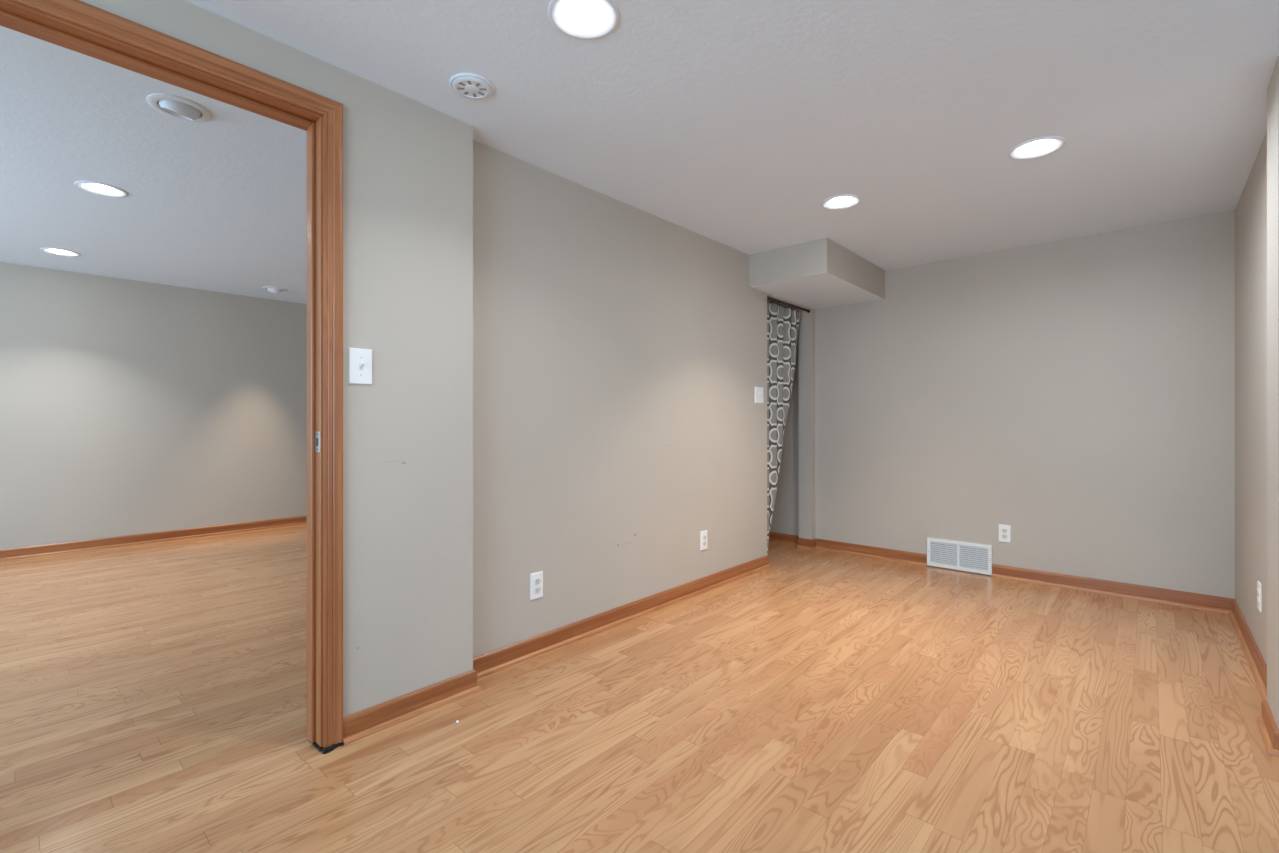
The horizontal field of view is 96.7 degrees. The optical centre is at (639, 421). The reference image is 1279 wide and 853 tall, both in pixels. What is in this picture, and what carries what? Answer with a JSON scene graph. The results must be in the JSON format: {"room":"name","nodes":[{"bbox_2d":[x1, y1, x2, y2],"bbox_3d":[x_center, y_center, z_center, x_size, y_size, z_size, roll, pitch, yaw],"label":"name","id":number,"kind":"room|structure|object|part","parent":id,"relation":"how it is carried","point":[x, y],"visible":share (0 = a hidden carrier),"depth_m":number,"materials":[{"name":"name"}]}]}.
{"room":"empty basement room","nodes":[
{"label":"empty basement room","id":0,"kind":"room"},
{"bbox_2d":[0,262,306,549],"bbox_3d":[-4.781,-0.081,4.644,0.120,2.305,5.720,0,0,42],"label":"wall","id":1,"kind":"structure","parent":0,"point":[128,407],"depth_m":5.00,"materials":[{"name":"paint"}]},
{"bbox_2d":[0,515,306,560],"bbox_3d":[-4.767,1.030,4.551,0.025,0.084,5.600,0,0,42],"label":"baseboard","id":2,"kind":"structure","parent":1,"relation":"attached to","point":[84,545],"depth_m":4.99,"materials":[{"name":"brown wood"}]},
{"bbox_2d":[0,26,306,303],"bbox_3d":[-3.173,-1.303,3.118,4.552,0.140,5.840,0,0,42],"label":"ceiling","id":3,"kind":"structure","parent":0,"point":[218,204],"depth_m":2.93,"materials":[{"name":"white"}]},
{"bbox_2d":[40,248,80,256],"bbox_3d":[-4.209,-1.250,4.135,0.206,0.061,0.206,0,0,42],"label":"recessed light","id":4,"kind":"object","parent":3,"relation":"in","point":[62,252],"visible":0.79,"depth_m":4.13,"materials":[{"name":"grey"}]},
{"bbox_3d":[-4.209,-1.246,4.135,0.106,0.053,0.106,0,0,42],"label":"bulb","id":5,"kind":"part","parent":4,"relation":"part of","materials":[{"name":"white glass"}]},
{"bbox_2d":[75,181,127,196],"bbox_3d":[-2.850,-1.250,3.014,0.206,0.061,0.206,0,0,42],"label":"recessed light","id":6,"kind":"object","parent":3,"relation":"in","point":[98,188],"visible":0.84,"depth_m":3.00,"materials":[{"name":"grey"}]},
{"bbox_3d":[-2.850,-1.246,3.014,0.106,0.053,0.106,0,0,42],"label":"bulb","id":7,"kind":"part","parent":6,"relation":"part of","materials":[{"name":"white glass"}]},
{"bbox_2d":[146,93,211,121],"bbox_3d":[-1.807,-1.249,2.236,0.200,0.109,0.200,0,0,42],"label":"light","id":8,"kind":"object","parent":3,"relation":"attached to","point":[174,106],"visible":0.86,"depth_m":2.21,"materials":[{"name":"white"}]},
{"bbox_2d":[262,286,287,292],"bbox_3d":[-3.392,-1.250,5.290,0.200,0.120,0.200,0,0,42],"label":"light","id":9,"kind":"object","parent":3,"relation":"attached to","point":[271,289],"visible":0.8,"depth_m":5.25,"materials":[{"name":"white"}]},
{"bbox_2d":[80,0,472,745],"bbox_3d":[-1.997,-0.053,0.881,0.132,2.250,3.842,0,0,42],"label":"wall","id":10,"kind":"structure","parent":0,"point":[408,163],"depth_m":2.05,"materials":[{"name":"paint"}]},
{"bbox_2d":[0,0,342,747],"bbox_3d":[-1.358,0.004,1.592,0.169,2.114,0.939,0,0,42],"label":"door frame","id":11,"kind":"structure","parent":10,"relation":"in","point":[79,26],"depth_m":1.85,"materials":[{"name":"brown wood"}]},
{"bbox_3d":[-1.054,0.067,1.864,0.041,0.068,0.002,0,0,42],"label":"strike plate","id":12,"kind":"part","parent":11,"relation":"part of","materials":[{"name":"silver metal"}]},
{"bbox_3d":[-1.008,0.004,1.869,0.018,2.114,0.057,0,0,42],"label":"casing leg","id":13,"kind":"part","parent":11,"relation":"part of","materials":[{"name":"brown wood"}]},
{"bbox_2d":[348,347,371,384],"bbox_3d":[-0.946,-0.188,1.936,0.021,0.123,0.078,0,0,42],"label":"light switch","id":14,"kind":"object","parent":10,"relation":"attached to","point":[359,360],"visible":1,"depth_m":1.94,"materials":[{"name":"white plastic"}]},
{"bbox_2d":[342,669,481,744],"bbox_3d":[-0.812,1.030,2.082,0.025,0.084,0.521,0,0,42],"label":"baseboard","id":15,"kind":"structure","parent":10,"relation":"attached to","point":[358,725],"depth_m":2.05,"materials":[{"name":"brown wood"}]},
{"bbox_2d":[0,524,1278,852],"bbox_3d":[-0.902,1.122,2.138,9.240,0.100,7.415,0,0,42],"label":"floor","id":16,"kind":"structure","parent":0,"point":[153,696],"depth_m":2.02,"materials":[{"name":"brown wood"}]},
{"bbox_2d":[309,740,344,753],"bbox_3d":[-1.041,1.067,1.892,0.128,0.010,0.077,0,0,42],"label":"torn underlay","id":17,"kind":"object","parent":16,"relation":"on","point":[327,749],"visible":0.92,"depth_m":1.86,"materials":[{"name":"black"}]},
{"bbox_2d":[473,140,814,656],"bbox_3d":[0.331,-0.053,3.612,0.118,2.250,3.333,0,0,42],"label":"wall","id":18,"kind":"structure","parent":0,"point":[620,348],"depth_m":2.92,"materials":[{"name":"paint"}]},
{"bbox_2d":[530,571,542,599],"bbox_3d":[-0.472,0.757,2.622,0.010,0.121,0.072,0,0,42],"label":"wall outlet","id":19,"kind":"object","parent":18,"relation":"attached to","point":[536,579],"visible":1,"depth_m":2.62,"materials":[{"name":"white plastic"}]},
{"bbox_2d":[534,578,540,584],"bbox_3d":[-0.470,0.738,2.620,0.003,0.027,0.034,0,0,42],"label":"receptacle","id":20,"kind":"object","parent":19,"relation":"attached to","point":[537,581],"depth_m":2.62,"materials":[{"name":"white plastic"}]},
{"bbox_2d":[534,587,540,592],"bbox_3d":[-0.470,0.776,2.620,0.003,0.027,0.034,0,0,42],"label":"receptacle","id":21,"kind":"object","parent":19,"relation":"attached to","point":[536,589],"depth_m":2.62,"materials":[{"name":"white plastic"}]},
{"bbox_2d":[473,555,769,678],"bbox_3d":[0.113,1.030,3.262,0.025,0.084,2.520,0,0,42],"label":"baseboard","id":22,"kind":"structure","parent":18,"relation":"attached to","point":[496,660],"depth_m":2.92,"materials":[{"name":"brown wood"}]},
{"bbox_2d":[700,530,706,550],"bbox_3d":[0.410,0.754,3.605,0.010,0.121,0.072,0,0,42],"label":"wall outlet","id":23,"kind":"object","parent":18,"relation":"attached to","point":[703,534],"visible":1,"depth_m":3.60,"materials":[{"name":"white plastic"}]},
{"bbox_2d":[755,387,762,403],"bbox_3d":[0.872,-0.191,4.110,0.021,0.119,0.117,0,0,42],"label":"light switch","id":24,"kind":"object","parent":18,"relation":"attached to","point":[758,390],"visible":1,"depth_m":4.10,"materials":[{"name":"white plastic"}]},
{"bbox_2d":[767,297,809,312],"bbox_3d":[1.174,-0.926,4.501,0.028,0.028,0.743,0,0,42],"label":"curtain rod","id":25,"kind":"object","parent":18,"relation":"attached to","point":[769,298],"visible":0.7,"depth_m":4.49,"materials":[{"name":"grey metal"}]},
{"bbox_2d":[767,301,799,554],"bbox_3d":[1.124,0.068,4.509,0.050,1.968,0.663,0,0,42],"label":"curtain","id":26,"kind":"object","parent":25,"relation":"hanging from","point":[782,323],"visible":0.66,"depth_m":4.46,"materials":[{"name":"fabric"}]},
{"bbox_2d":[797,538,812,549],"bbox_3d":[1.399,1.030,4.782,0.143,0.084,0.025,0,0,42],"label":"baseboard","id":27,"kind":"structure","parent":18,"relation":"attached to","point":[803,543],"depth_m":4.79,"materials":[{"name":"brown wood"}]},
{"bbox_3d":[1.395,1.062,4.777,0.143,0.019,0.013,0,0,42],"label":"shoe molding","id":28,"kind":"part","parent":27,"relation":"part of","materials":[{"name":"brown wood"}]},
{"bbox_2d":[812,538,816,549],"bbox_3d":[1.466,1.030,4.769,0.025,0.084,0.095,0,0,42],"label":"baseboard","id":29,"kind":"structure","parent":18,"relation":"attached to","point":[814,547],"depth_m":4.76,"materials":[{"name":"brown wood"}]},
{"bbox_2d":[185,0,1278,269],"bbox_3d":[0.791,-1.248,0.617,4.688,0.140,7.415,0,0,42],"label":"ceiling","id":30,"kind":"structure","parent":0,"point":[731,123],"depth_m":2.07,"materials":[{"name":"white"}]},
{"bbox_2d":[450,73,493,99],"bbox_3d":[-0.588,-1.171,1.996,0.150,0.015,0.150,0,0,42],"label":"smoke detector","id":31,"kind":"object","parent":30,"relation":"attached to","point":[467,85],"visible":1,"depth_m":1.98,"materials":[{"name":"white plastic"}]},
{"bbox_2d":[548,0,619,39],"bbox_3d":[-0.161,-1.196,1.647,0.206,0.061,0.206,0,0,42],"label":"recessed light","id":32,"kind":"object","parent":30,"relation":"in","point":[578,19],"visible":1,"depth_m":1.65,"materials":[{"name":"white"}]},
{"bbox_3d":[-0.161,-1.192,1.647,0.106,0.053,0.106,0,0,42],"label":"bulb","id":33,"kind":"part","parent":32,"relation":"part of","materials":[{"name":"white glass"}]},
{"bbox_2d":[821,194,861,209],"bbox_3d":[1.081,-1.196,3.051,0.206,0.061,0.206,0,0,42],"label":"recessed light","id":34,"kind":"object","parent":30,"relation":"in","point":[845,201],"visible":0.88,"depth_m":3.04,"materials":[{"name":"grey"}]},
{"bbox_3d":[1.081,-1.192,3.051,0.106,0.053,0.106,0,0,42],"label":"bulb","id":35,"kind":"part","parent":34,"relation":"part of","materials":[{"name":"white glass"}]},
{"bbox_2d":[1008,136,1065,159],"bbox_3d":[1.708,-1.196,2.448,0.206,0.061,0.206,0,0,42],"label":"recessed light","id":36,"kind":"object","parent":30,"relation":"in","point":[1042,146],"visible":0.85,"depth_m":2.44,"materials":[{"name":"grey"}]},
{"bbox_3d":[1.708,-1.192,2.448,0.106,0.053,0.106,0,0,42],"label":"bulb","id":37,"kind":"part","parent":36,"relation":"part of","materials":[{"name":"white glass"}]},
{"bbox_2d":[749,237,884,308],"bbox_3d":[1.344,-1.065,4.225,0.570,0.225,1.068,0,0,42],"label":"soffit","id":38,"kind":"structure","parent":0,"point":[819,273],"depth_m":3.94,"materials":[{"name":"paint"}]},
{"bbox_2d":[769,210,1234,598],"bbox_3d":[2.094,-0.053,4.350,3.702,2.250,0.120,0,0,42],"label":"wall","id":39,"kind":"structure","parent":0,"point":[1076,395],"depth_m":3.75,"materials":[{"name":"paint"}]},
{"bbox_2d":[769,532,798,545],"bbox_3d":[1.075,1.030,5.167,0.854,0.084,0.025,0,0,42],"label":"baseboard","id":40,"kind":"structure","parent":39,"relation":"attached to","point":[775,537],"depth_m":4.99,"materials":[{"name":"brown wood"}]},
{"bbox_3d":[1.071,1.062,5.163,0.854,0.019,0.013,0,0,42],"label":"shoe molding","id":41,"kind":"part","parent":40,"relation":"part of","materials":[{"name":"brown wood"}]},
{"bbox_2d":[816,538,926,565],"bbox_3d":[1.807,1.030,4.510,0.877,0.084,0.025,0,0,42],"label":"baseboard","id":42,"kind":"structure","parent":39,"relation":"attached to","point":[828,545],"depth_m":4.48,"materials":[{"name":"brown wood"}]},
{"bbox_2d":[927,537,991,574],"bbox_3d":[2.289,0.962,4.079,0.415,0.204,0.022,0,0,42],"label":"air vent","id":43,"kind":"object","parent":39,"relation":"in","point":[951,554],"visible":1,"depth_m":4.07,"materials":[{"name":"white metal"}]},
{"bbox_3d":[2.217,0.962,4.143,0.177,0.152,0.014,0,0,42],"label":"louvre panel","id":44,"kind":"part","parent":43,"relation":"part of","materials":[{"name":"white metal"}]},
{"bbox_3d":[2.360,0.962,4.015,0.177,0.152,0.014,0,0,42],"label":"louvre panel","id":45,"kind":"part","parent":43,"relation":"part of","materials":[{"name":"white metal"}]},
{"bbox_2d":[999,524,1010,542],"bbox_3d":[2.502,0.768,3.896,0.072,0.121,0.010,0,0,42],"label":"wall outlet","id":46,"kind":"object","parent":39,"relation":"attached to","point":[1004,530],"visible":1,"depth_m":3.89,"materials":[{"name":"white plastic"}]},
{"bbox_2d":[992,564,1232,613],"bbox_3d":[2.877,1.030,3.549,1.166,0.084,0.025,0,0,42],"label":"baseboard","id":47,"kind":"structure","parent":39,"relation":"attached to","point":[1133,591],"depth_m":3.49,"materials":[{"name":"brown wood"}]},
{"bbox_2d":[1235,56,1278,727],"bbox_3d":[3.495,-0.053,1.775,2.212,2.250,1.838,0,0,42],"label":"wall","id":48,"kind":"structure","parent":0,"point":[1257,208],"depth_m":2.46,"materials":[{"name":"paint"}]},
{"bbox_2d":[1229,599,1277,752],"bbox_3d":[2.671,1.030,2.499,0.069,0.084,1.863,0,0,42],"label":"baseboard","id":49,"kind":"structure","parent":48,"relation":"attached to","point":[1256,661],"depth_m":2.37,"materials":[{"name":"brown wood"}]},
{"bbox_3d":[2.126,1.062,1.934,0.013,0.019,0.296,0,0,42],"label":"shoe molding","id":50,"kind":"part","parent":49,"relation":"part of","materials":[{"name":"brown wood"}]},
{"bbox_2d":[1257,581,1261,611],"bbox_3d":[2.659,0.750,2.440,0.010,0.121,0.072,0,0,42],"label":"wall outlet","id":51,"kind":"object","parent":48,"relation":"attached to","point":[1259,585],"visible":1,"depth_m":2.42,"materials":[{"name":"white plastic"}]},
{"bbox_2d":[1268,728,1278,756],"bbox_3d":[2.819,1.030,1.131,2.117,0.084,0.025,0,0,42],"label":"baseboard","id":52,"kind":"structure","parent":48,"relation":"attached to","point":[1273,752],"depth_m":1.82,"materials":[{"name":"brown wood"}]},
{"bbox_3d":[2.814,1.062,1.126,2.117,0.019,0.013,0,0,42],"label":"shoe molding","id":53,"kind":"part","parent":52,"relation":"part of","materials":[{"name":"brown wood"}]}
]}

